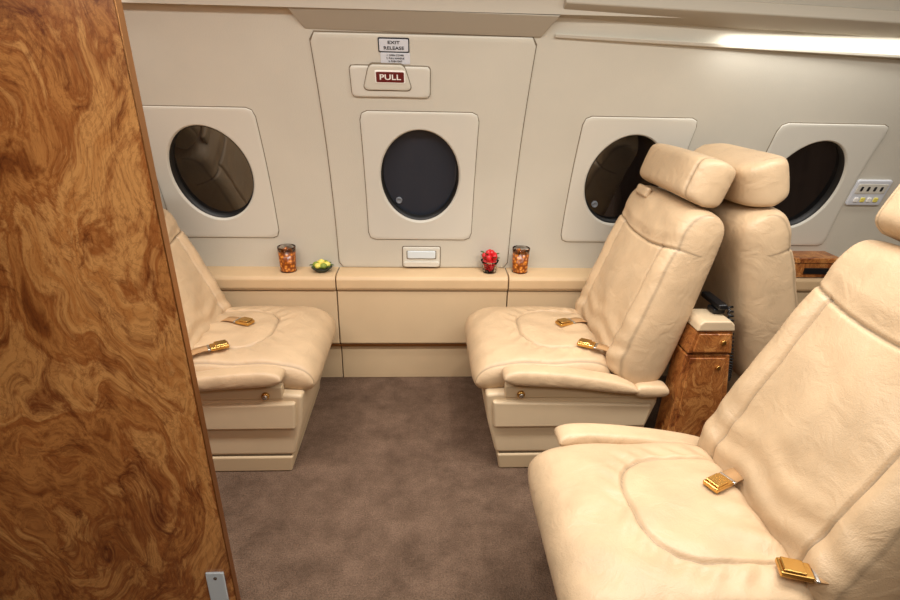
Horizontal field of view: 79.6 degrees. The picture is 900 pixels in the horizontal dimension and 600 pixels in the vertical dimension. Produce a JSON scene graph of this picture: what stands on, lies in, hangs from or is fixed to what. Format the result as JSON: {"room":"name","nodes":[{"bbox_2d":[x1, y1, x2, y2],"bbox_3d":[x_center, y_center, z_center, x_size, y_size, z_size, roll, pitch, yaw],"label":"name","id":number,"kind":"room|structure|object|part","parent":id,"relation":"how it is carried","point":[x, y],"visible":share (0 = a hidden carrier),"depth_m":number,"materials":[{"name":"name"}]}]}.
{"room":"aircraft cabin","nodes":[
{"label":"aircraft cabin","id":0,"kind":"room"},
{"bbox_2d":[216,375,666,599],"bbox_3d":[0.276,0.957,1.494,5.900,0.001,3.200,0,23,-3],"label":"floor","id":1,"kind":"structure","parent":0,"point":[396,488],"depth_m":1.95,"materials":[{"name":"brown carpet"}]},
{"bbox_2d":[0,0,235,599],"bbox_3d":[-1.275,0.081,1.012,1.551,1.925,0.018,0,23,-3],"label":"panel","id":2,"kind":"object","parent":1,"relation":"on","point":[107,491],"visible":1,"depth_m":1.03,"materials":[{"name":"brown wood"}]},
{"bbox_2d":[114,0,240,599],"bbox_3d":[-0.512,0.082,1.049,0.028,1.925,0.020,0,23,-3],"label":"trim","id":3,"kind":"structure","parent":2,"relation":"attached to","point":[118,3],"depth_m":0.99,"materials":[{"name":"brown wood"}]},
{"bbox_2d":[205,572,228,599],"bbox_3d":[-0.553,0.698,1.290,0.042,0.130,0.006,0,23,-3],"label":"cover plate","id":4,"kind":"object","parent":2,"relation":"attached to","point":[217,588],"visible":1,"depth_m":1.28,"materials":[{"name":"white metal"}]},
{"bbox_2d":[160,195,335,471],"bbox_3d":[-0.936,0.056,2.167,0.855,1.100,0.672,0,23,-3],"label":"seat","id":5,"kind":"object","parent":1,"relation":"on","point":[259,369],"visible":0.4,"depth_m":2.08,"materials":[{"name":"beige leather"}]},
{"bbox_3d":[-1.147,-0.038,2.127,0.346,0.570,0.616,-2,23,-2],"label":"backrest","id":6,"kind":"part","parent":5,"relation":"part of","materials":[{"name":"beige leather"}]},
{"bbox_3d":[-0.882,0.431,2.014,0.614,0.117,0.030,0,23,-3],"label":"panel","id":7,"kind":"part","parent":5,"relation":"part of","materials":[{"name":"beige plastic"}]},
{"bbox_2d":[192,306,335,389],"bbox_3d":[-0.784,0.179,2.259,0.542,0.167,0.580,0,23,-3],"label":"cushion","id":8,"kind":"object","parent":5,"relation":"on","point":[298,340],"depth_m":2.14,"materials":[{"name":"beige leather"}]},
{"bbox_2d":[465,143,735,467],"bbox_3d":[0.529,0.004,2.215,0.896,1.219,0.672,0,23,-3],"label":"seat","id":9,"kind":"object","parent":1,"relation":"on","point":[538,370],"visible":1,"depth_m":2.05,"materials":[{"name":"beige leather"}]},
{"bbox_2d":[465,306,610,388],"bbox_3d":[0.347,0.181,2.314,0.542,0.167,0.580,0,23,-3],"label":"cushion","id":10,"kind":"object","parent":9,"relation":"on","point":[498,338],"depth_m":2.18,"materials":[{"name":"beige leather"}]},
{"bbox_3d":[0.467,0.433,2.079,0.614,0.117,0.030,0,23,-3],"label":"panel","id":11,"kind":"part","parent":9,"relation":"part of","materials":[{"name":"beige plastic"}]},
{"bbox_3d":[0.769,-0.086,2.199,0.346,0.687,0.616,1,22,-3],"label":"backrest","id":12,"kind":"part","parent":9,"relation":"part of","materials":[{"name":"beige leather"}]},
{"bbox_3d":[0.756,0.335,2.045,0.130,0.052,0.068,0,23,-3],"label":"armrest","id":13,"kind":"part","parent":9,"relation":"part of","materials":[{"name":"beige leather"}]},
{"bbox_2d":[654,309,734,436],"bbox_3d":[0.957,0.364,2.089,0.244,0.668,0.128,0,23,-3],"label":"base cabinet","id":14,"kind":"object","parent":1,"relation":"on","point":[696,382],"visible":0.77,"depth_m":2.01,"materials":[{"name":"brown wood"}]},
{"bbox_3d":[0.958,0.423,2.062,0.185,0.458,0.008,0,23,-3],"label":"burl door","id":15,"kind":"part","parent":14,"relation":"part of","materials":[{"name":"brown wood"}]},
{"bbox_3d":[0.947,0.154,1.946,0.135,0.073,0.010,0,23,-3],"label":"drawer","id":16,"kind":"part","parent":14,"relation":"part of","materials":[{"name":"brown wood"}]},
{"bbox_2d":[701,291,733,380],"bbox_3d":[1.010,0.137,2.052,0.117,0.314,0.147,0,23,-3],"label":"phone","id":17,"kind":"object","parent":14,"relation":"attached to","point":[716,306],"visible":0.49,"depth_m":1.98,"materials":[{"name":"black plastic"}]},
{"bbox_3d":[1.033,0.164,1.998,0.076,0.308,0.024,0,23,-3],"label":"cord","id":18,"kind":"part","parent":17,"relation":"part of","materials":[{"name":"black plastic"}]},
{"bbox_2d":[528,184,899,599],"bbox_3d":[0.741,0.351,1.326,1.004,1.266,0.672,0,23,-3],"label":"seat","id":19,"kind":"object","parent":1,"relation":"on","point":[790,490],"visible":1,"depth_m":1.27,"materials":[{"name":"beige leather"}]},
{"bbox_2d":[528,442,813,599],"bbox_3d":[0.507,0.574,1.374,0.542,0.167,0.580,0,23,-3],"label":"cushion","id":20,"kind":"object","parent":19,"relation":"on","point":[615,521],"depth_m":1.28,"materials":[{"name":"beige leather"}]},
{"bbox_3d":[0.971,0.277,1.296,0.346,0.776,0.616,8,22,-6],"label":"backrest","id":21,"kind":"part","parent":19,"relation":"part of","materials":[{"name":"beige leather"}]},
{"bbox_2d":[693,143,797,392],"bbox_3d":[1.408,0.003,2.257,0.882,1.223,0.672,0,23,-3],"label":"seat","id":22,"kind":"object","parent":1,"relation":"on","point":[752,271],"visible":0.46,"depth_m":1.93,"materials":[{"name":"beige leather"}]},
{"bbox_2d":[121,0,899,17],"bbox_3d":[0.322,-0.533,0.599,5.900,0.440,2.685,0,23,-3],"label":"ceiling","id":23,"kind":"structure","parent":0,"point":[489,6],"depth_m":1.83,"materials":[{"name":"beige"}]},
{"bbox_2d":[122,2,899,267],"bbox_3d":[0.241,-0.573,2.285,5.900,1.220,0.452,0,23,-3],"label":"wall","id":24,"kind":"structure","parent":0,"point":[259,59],"depth_m":2.16,"materials":[{"name":"beige plastic"}]},
{"bbox_2d":[142,105,278,237],"bbox_3d":[-1.042,-0.535,2.354,0.492,0.598,0.196,0,23,-3],"label":"plate gap","id":25,"kind":"object","parent":24,"relation":"attached to","point":[142,105],"depth_m":2.28,"materials":[{"name":"grey plastic"}]},
{"bbox_2d":[143,106,278,237],"bbox_3d":[-1.042,-0.535,2.354,0.486,0.594,0.200,0,23,-3],"label":"window frame","id":26,"kind":"structure","parent":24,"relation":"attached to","point":[239,124],"depth_m":2.34,"materials":[{"name":"beige plastic"}]},
{"bbox_2d":[166,124,254,219],"bbox_3d":[-1.042,-0.547,2.363,0.364,0.437,0.167,0,23,-3],"label":"reveal","id":27,"kind":"object","parent":26,"relation":"attached to","point":[181,128],"visible":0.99,"depth_m":2.40,"materials":[{"name":"beige plastic"}]},
{"bbox_2d":[169,125,253,217],"bbox_3d":[-1.043,-0.558,2.375,0.349,0.427,0.172,0,23,-3],"label":"gasket","id":28,"kind":"object","parent":27,"relation":"attached to","point":[179,183],"visible":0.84,"depth_m":2.43,"materials":[{"name":"black rubber"}]},
{"bbox_2d":[174,126,252,212],"bbox_3d":[-1.044,-0.569,2.384,0.344,0.424,0.140,0,23,-3],"label":"pane","id":29,"kind":"object","parent":28,"relation":"attached to","point":[215,172],"visible":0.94,"depth_m":2.39,"materials":[{"name":"clear glass"}]},
{"bbox_2d":[206,266,338,289],"bbox_3d":[-1.635,-0.109,2.567,2.182,0.076,0.156,0,23,-3],"label":"trim","id":30,"kind":"structure","parent":24,"relation":"attached to","point":[226,277],"depth_m":2.54,"materials":[{"name":"beige leather"}]},
{"bbox_2d":[277,244,296,272],"bbox_3d":[-0.773,-0.197,2.567,0.084,0.122,0.084,0,23,-3],"label":"jar","id":31,"kind":"object","parent":30,"relation":"on","point":[286,253],"visible":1,"depth_m":2.54,"materials":[{"name":"orange"}]},
{"bbox_2d":[309,259,332,272],"bbox_3d":[-0.613,-0.166,2.581,0.107,0.060,0.107,-10,25,-25],"label":"dish","id":32,"kind":"object","parent":30,"relation":"on","point":[320,266],"visible":1,"depth_m":2.56,"materials":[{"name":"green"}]},
{"bbox_3d":[-0.614,-0.148,2.588,0.100,0.022,0.100,0,23,-3],"label":"dish","id":33,"kind":"part","parent":32,"relation":"part of","materials":[{"name":"grey"}]},
{"bbox_2d":[331,342,466,345],"bbox_3d":[0.215,0.203,2.799,5.900,0.013,0.130,0,23,-3],"label":"strip","id":34,"kind":"object","parent":24,"relation":"attached to","point":[340,344],"visible":0.02,"depth_m":2.72,"materials":[{"name":"brown plastic"}]},
{"bbox_2d":[360,111,478,239],"bbox_3d":[-0.133,-0.528,2.392,0.486,0.592,0.200,0,23,-3],"label":"window frame","id":35,"kind":"structure","parent":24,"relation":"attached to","point":[378,128],"depth_m":2.36,"materials":[{"name":"beige plastic"}]},
{"bbox_2d":[379,129,460,222],"bbox_3d":[-0.133,-0.540,2.401,0.364,0.435,0.166,0,23,-3],"label":"reveal","id":36,"kind":"object","parent":35,"relation":"attached to","point":[380,181],"visible":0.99,"depth_m":2.44,"materials":[{"name":"beige plastic"}]},
{"bbox_2d":[381,130,458,219],"bbox_3d":[-0.134,-0.551,2.413,0.349,0.426,0.172,0,23,-3],"label":"gasket","id":37,"kind":"object","parent":36,"relation":"attached to","point":[396,207],"visible":0.9,"depth_m":2.50,"materials":[{"name":"black rubber"}]},
{"bbox_2d":[384,131,455,214],"bbox_3d":[-0.135,-0.568,2.428,0.344,0.424,0.140,0,23,-3],"label":"window","id":38,"kind":"structure","parent":37,"relation":"attached to","point":[398,199],"depth_m":2.44,"materials":[{"name":"grey glass"}]},
{"bbox_3d":[-0.135,-0.568,2.428,0.344,0.424,0.140,0,23,-3],"label":"pane","id":39,"kind":"part","parent":38,"relation":"part of","materials":[{"name":"black glass"}]},
{"bbox_2d":[336,267,507,290],"bbox_3d":[-0.133,-0.106,2.640,0.816,0.076,0.156,0,23,-3],"label":"trim","id":40,"kind":"structure","parent":24,"relation":"attached to","point":[347,278],"depth_m":2.58,"materials":[{"name":"beige leather"}]},
{"bbox_2d":[480,249,499,273],"bbox_3d":[0.194,-0.190,2.612,0.095,0.114,0.093,0,23,-3],"label":"bowl","id":41,"kind":"object","parent":40,"relation":"on","point":[489,260],"visible":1,"depth_m":2.59,"materials":[{"name":"clear glass"}]},
{"bbox_2d":[311,32,535,267],"bbox_3d":[-0.111,-0.564,2.316,0.826,1.016,0.370,0,23,-3],"label":"door","id":42,"kind":"structure","parent":24,"relation":"in","point":[488,77],"depth_m":2.20,"materials":[{"name":"beige plastic"}]},
{"bbox_2d":[349,62,430,97],"bbox_3d":[-0.230,-0.851,2.083,0.310,0.130,0.090,0,23,-3],"label":"exit release handle","id":43,"kind":"object","parent":42,"relation":"attached to","point":[374,79],"visible":1,"depth_m":2.07,"materials":[{"name":"beige plastic"}]},
{"bbox_3d":[-0.241,-0.859,2.070,0.179,0.102,0.073,0,23,-3],"label":"handle","id":44,"kind":"part","parent":43,"relation":"part of","materials":[{"name":"beige plastic"}]},
{"bbox_3d":[-0.229,-0.861,2.066,0.116,0.061,0.052,0,23,-3],"label":"label plate","id":45,"kind":"part","parent":43,"relation":"part of","materials":[{"name":"red plastic"}]},
{"bbox_2d":[378,37,409,63],"bbox_3d":[-0.206,-0.924,1.997,0.116,0.094,0.064,0,23,-3],"label":"sign","id":46,"kind":"object","parent":42,"relation":"attached to","point":[399,47],"depth_m":1.99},
{"bbox_2d":[360,110,478,239],"bbox_3d":[-0.133,-0.528,2.392,0.492,0.596,0.195,0,23,-3],"label":"plate gap","id":47,"kind":"object","parent":42,"relation":"attached to","point":[366,110],"depth_m":2.31,"materials":[{"name":"grey plastic"}]},
{"bbox_2d":[402,246,440,266],"bbox_3d":[-0.139,-0.213,2.638,0.188,0.113,0.040,0,23,-3],"label":"box","id":48,"kind":"object","parent":42,"relation":"attached to","point":[412,256],"visible":1,"depth_m":2.62,"materials":[{"name":"beige plastic"}]},
{"bbox_2d":[309,30,536,267],"bbox_3d":[-0.111,-0.566,2.315,0.833,1.020,0.368,0,23,-3],"label":"seal","id":49,"kind":"object","parent":42,"relation":"attached to","point":[313,30],"visible":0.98,"depth_m":1.98,"materials":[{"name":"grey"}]},
{"bbox_2d":[287,7,559,36],"bbox_3d":[-0.091,-0.987,1.913,0.947,0.078,0.115,0,23,-3],"label":"trim","id":50,"kind":"structure","parent":24,"relation":"attached to","point":[442,22],"depth_m":1.89,"materials":[{"name":"beige plastic"}]},
{"bbox_2d":[221,288,809,376],"bbox_3d":[0.216,0.159,2.773,5.900,0.492,0.144,0,23,-3],"label":"wall panel","id":51,"kind":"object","parent":24,"relation":"attached to","point":[360,316],"depth_m":2.65,"materials":[{"name":"beige plastic"}]},
{"bbox_3d":[-1.639,0.062,2.644,2.182,0.289,0.144,0,23,-3],"label":"panel","id":52,"kind":"part","parent":51,"relation":"part of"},
{"bbox_3d":[-1.645,0.290,2.756,2.182,0.188,0.112,0,23,-3],"label":"kick panel","id":53,"kind":"part","parent":51,"relation":"part of","materials":[{"name":"beige plastic"}]},
{"bbox_3d":[-0.142,0.293,2.829,0.816,0.188,0.112,0,23,-3],"label":"kick panel","id":54,"kind":"part","parent":51,"relation":"part of","materials":[{"name":"beige plastic"}]},
{"bbox_3d":[-0.137,0.065,2.717,0.816,0.289,0.144,0,23,-3],"label":"panel","id":55,"kind":"part","parent":51,"relation":"part of","materials":[{"name":"beige plastic"}]},
{"bbox_3d":[1.720,0.068,2.807,2.892,0.289,0.144,0,23,-3],"label":"panel","id":56,"kind":"part","parent":51,"relation":"part of","materials":[{"name":"beige plastic"}]},
{"bbox_3d":[1.714,0.296,2.919,2.892,0.188,0.112,0,23,-3],"label":"kick panel","id":57,"kind":"part","parent":51,"relation":"part of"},
{"bbox_2d":[561,117,696,241],"bbox_3d":[0.791,-0.524,2.449,0.486,0.594,0.197,0,23,-3],"label":"window frame","id":58,"kind":"structure","parent":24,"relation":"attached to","point":[597,133],"depth_m":2.33,"materials":[{"name":"beige plastic"}]},
{"bbox_2d":[583,134,660,225],"bbox_3d":[0.791,-0.536,2.459,0.364,0.437,0.164,0,23,-3],"label":"reveal","id":59,"kind":"object","parent":58,"relation":"attached to","point":[652,139],"visible":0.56,"depth_m":2.49,"materials":[{"name":"beige"}]},
{"bbox_2d":[585,135,657,222],"bbox_3d":[0.790,-0.546,2.471,0.349,0.427,0.170,0,23,-3],"label":"gasket","id":60,"kind":"object","parent":59,"relation":"attached to","point":[603,219],"visible":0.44,"depth_m":2.56,"materials":[{"name":"black rubber"}]},
{"bbox_2d":[585,136,653,218],"bbox_3d":[0.790,-0.558,2.479,0.344,0.424,0.138,0,23,-3],"label":"window pane","id":61,"kind":"structure","parent":60,"relation":"attached to","point":[594,204],"depth_m":2.48,"materials":[{"name":"grey glass"}]},
{"bbox_3d":[0.790,-0.558,2.479,0.344,0.424,0.138,0,23,-3],"label":"pane","id":62,"kind":"part","parent":61,"relation":"part of","materials":[{"name":"black glass"}]},
{"bbox_2d":[561,116,696,241],"bbox_3d":[0.791,-0.523,2.449,0.492,0.598,0.193,0,23,-3],"label":"plate gap","id":63,"kind":"object","parent":24,"relation":"attached to","point":[590,116],"depth_m":2.26,"materials":[{"name":"grey plastic"}]},
{"bbox_2d":[506,268,823,291],"bbox_3d":[1.724,-0.103,2.730,2.892,0.076,0.156,0,23,-3],"label":"trim","id":64,"kind":"structure","parent":24,"relation":"attached to","point":[535,279],"depth_m":2.61,"materials":[{"name":"beige plastic"}]},
{"bbox_2d":[512,245,529,273],"bbox_3d":[0.342,-0.195,2.621,0.084,0.122,0.084,0,23,-3],"label":"jar","id":65,"kind":"object","parent":64,"relation":"on","point":[520,257],"visible":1,"depth_m":2.60,"materials":[{"name":"orange"}]},
{"bbox_2d":[792,251,838,276],"bbox_3d":[1.782,-0.179,2.686,0.230,0.100,0.133,0,23,-3],"label":"wooden box","id":66,"kind":"object","parent":64,"relation":"on","point":[807,263],"visible":0.62,"depth_m":2.63,"materials":[{"name":"brown wood"}]},
{"bbox_3d":[1.783,-0.213,2.674,0.230,0.026,0.130,0,23,-3],"label":"lid","id":67,"kind":"part","parent":66,"relation":"part of","materials":[{"name":"brown wood"}]},
{"bbox_2d":[554,34,899,58],"bbox_3d":[1.790,-0.936,2.090,2.825,0.097,0.104,0,23,-3],"label":"rail","id":68,"kind":"object","parent":24,"relation":"attached to","point":[615,39],"visible":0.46,"depth_m":2.00,"materials":[{"name":"beige plastic"}]},
{"bbox_2d":[560,0,899,37],"bbox_3d":[1.794,-1.013,2.018,2.825,0.154,0.258,0,23,-3],"label":"trim","id":69,"kind":"structure","parent":24,"relation":"attached to","point":[713,13],"depth_m":1.87,"materials":[{"name":"beige plastic"}]},
{"bbox_2d":[767,123,887,245],"bbox_3d":[1.637,-0.513,2.498,0.486,0.594,0.193,0,23,-3],"label":"plate","id":70,"kind":"object","parent":24,"relation":"attached to","point":[860,141],"visible":0.66,"depth_m":2.38,"materials":[{"name":"beige plastic"}]},
{"bbox_2d":[786,140,847,227],"bbox_3d":[1.637,-0.525,2.508,0.364,0.437,0.162,0,23,-3],"label":"reveal","id":71,"kind":"object","parent":70,"relation":"attached to","point":[838,143],"visible":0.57,"depth_m":2.51,"materials":[{"name":"beige plastic"}]},
{"bbox_2d":[789,141,844,225],"bbox_3d":[1.636,-0.535,2.520,0.349,0.427,0.168,0,23,-3],"label":"gasket","id":72,"kind":"object","parent":71,"relation":"attached to","point":[831,189],"visible":0.56,"depth_m":2.56,"materials":[{"name":"black rubber"}]},
{"bbox_2d":[772,142,838,220],"bbox_3d":[1.636,-0.547,2.529,0.344,0.424,0.135,0,23,-3],"label":"pane","id":73,"kind":"object","parent":72,"relation":"attached to","point":[813,168],"visible":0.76,"depth_m":2.52,"materials":[{"name":"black glass"}]},
{"bbox_2d":[766,122,888,245],"bbox_3d":[1.637,-0.512,2.498,0.492,0.598,0.189,0,23,-3],"label":"plate gap","id":74,"kind":"object","parent":24,"relation":"attached to","point":[788,122],"depth_m":2.30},
{"bbox_2d":[845,179,892,204],"bbox_3d":[1.970,-0.507,2.543,0.166,0.127,0.051,0,23,-3],"label":"switch panel","id":75,"kind":"object","parent":24,"relation":"attached to","point":[864,192],"visible":1,"depth_m":2.53,"materials":[{"name":"grey plastic"}]}
]}

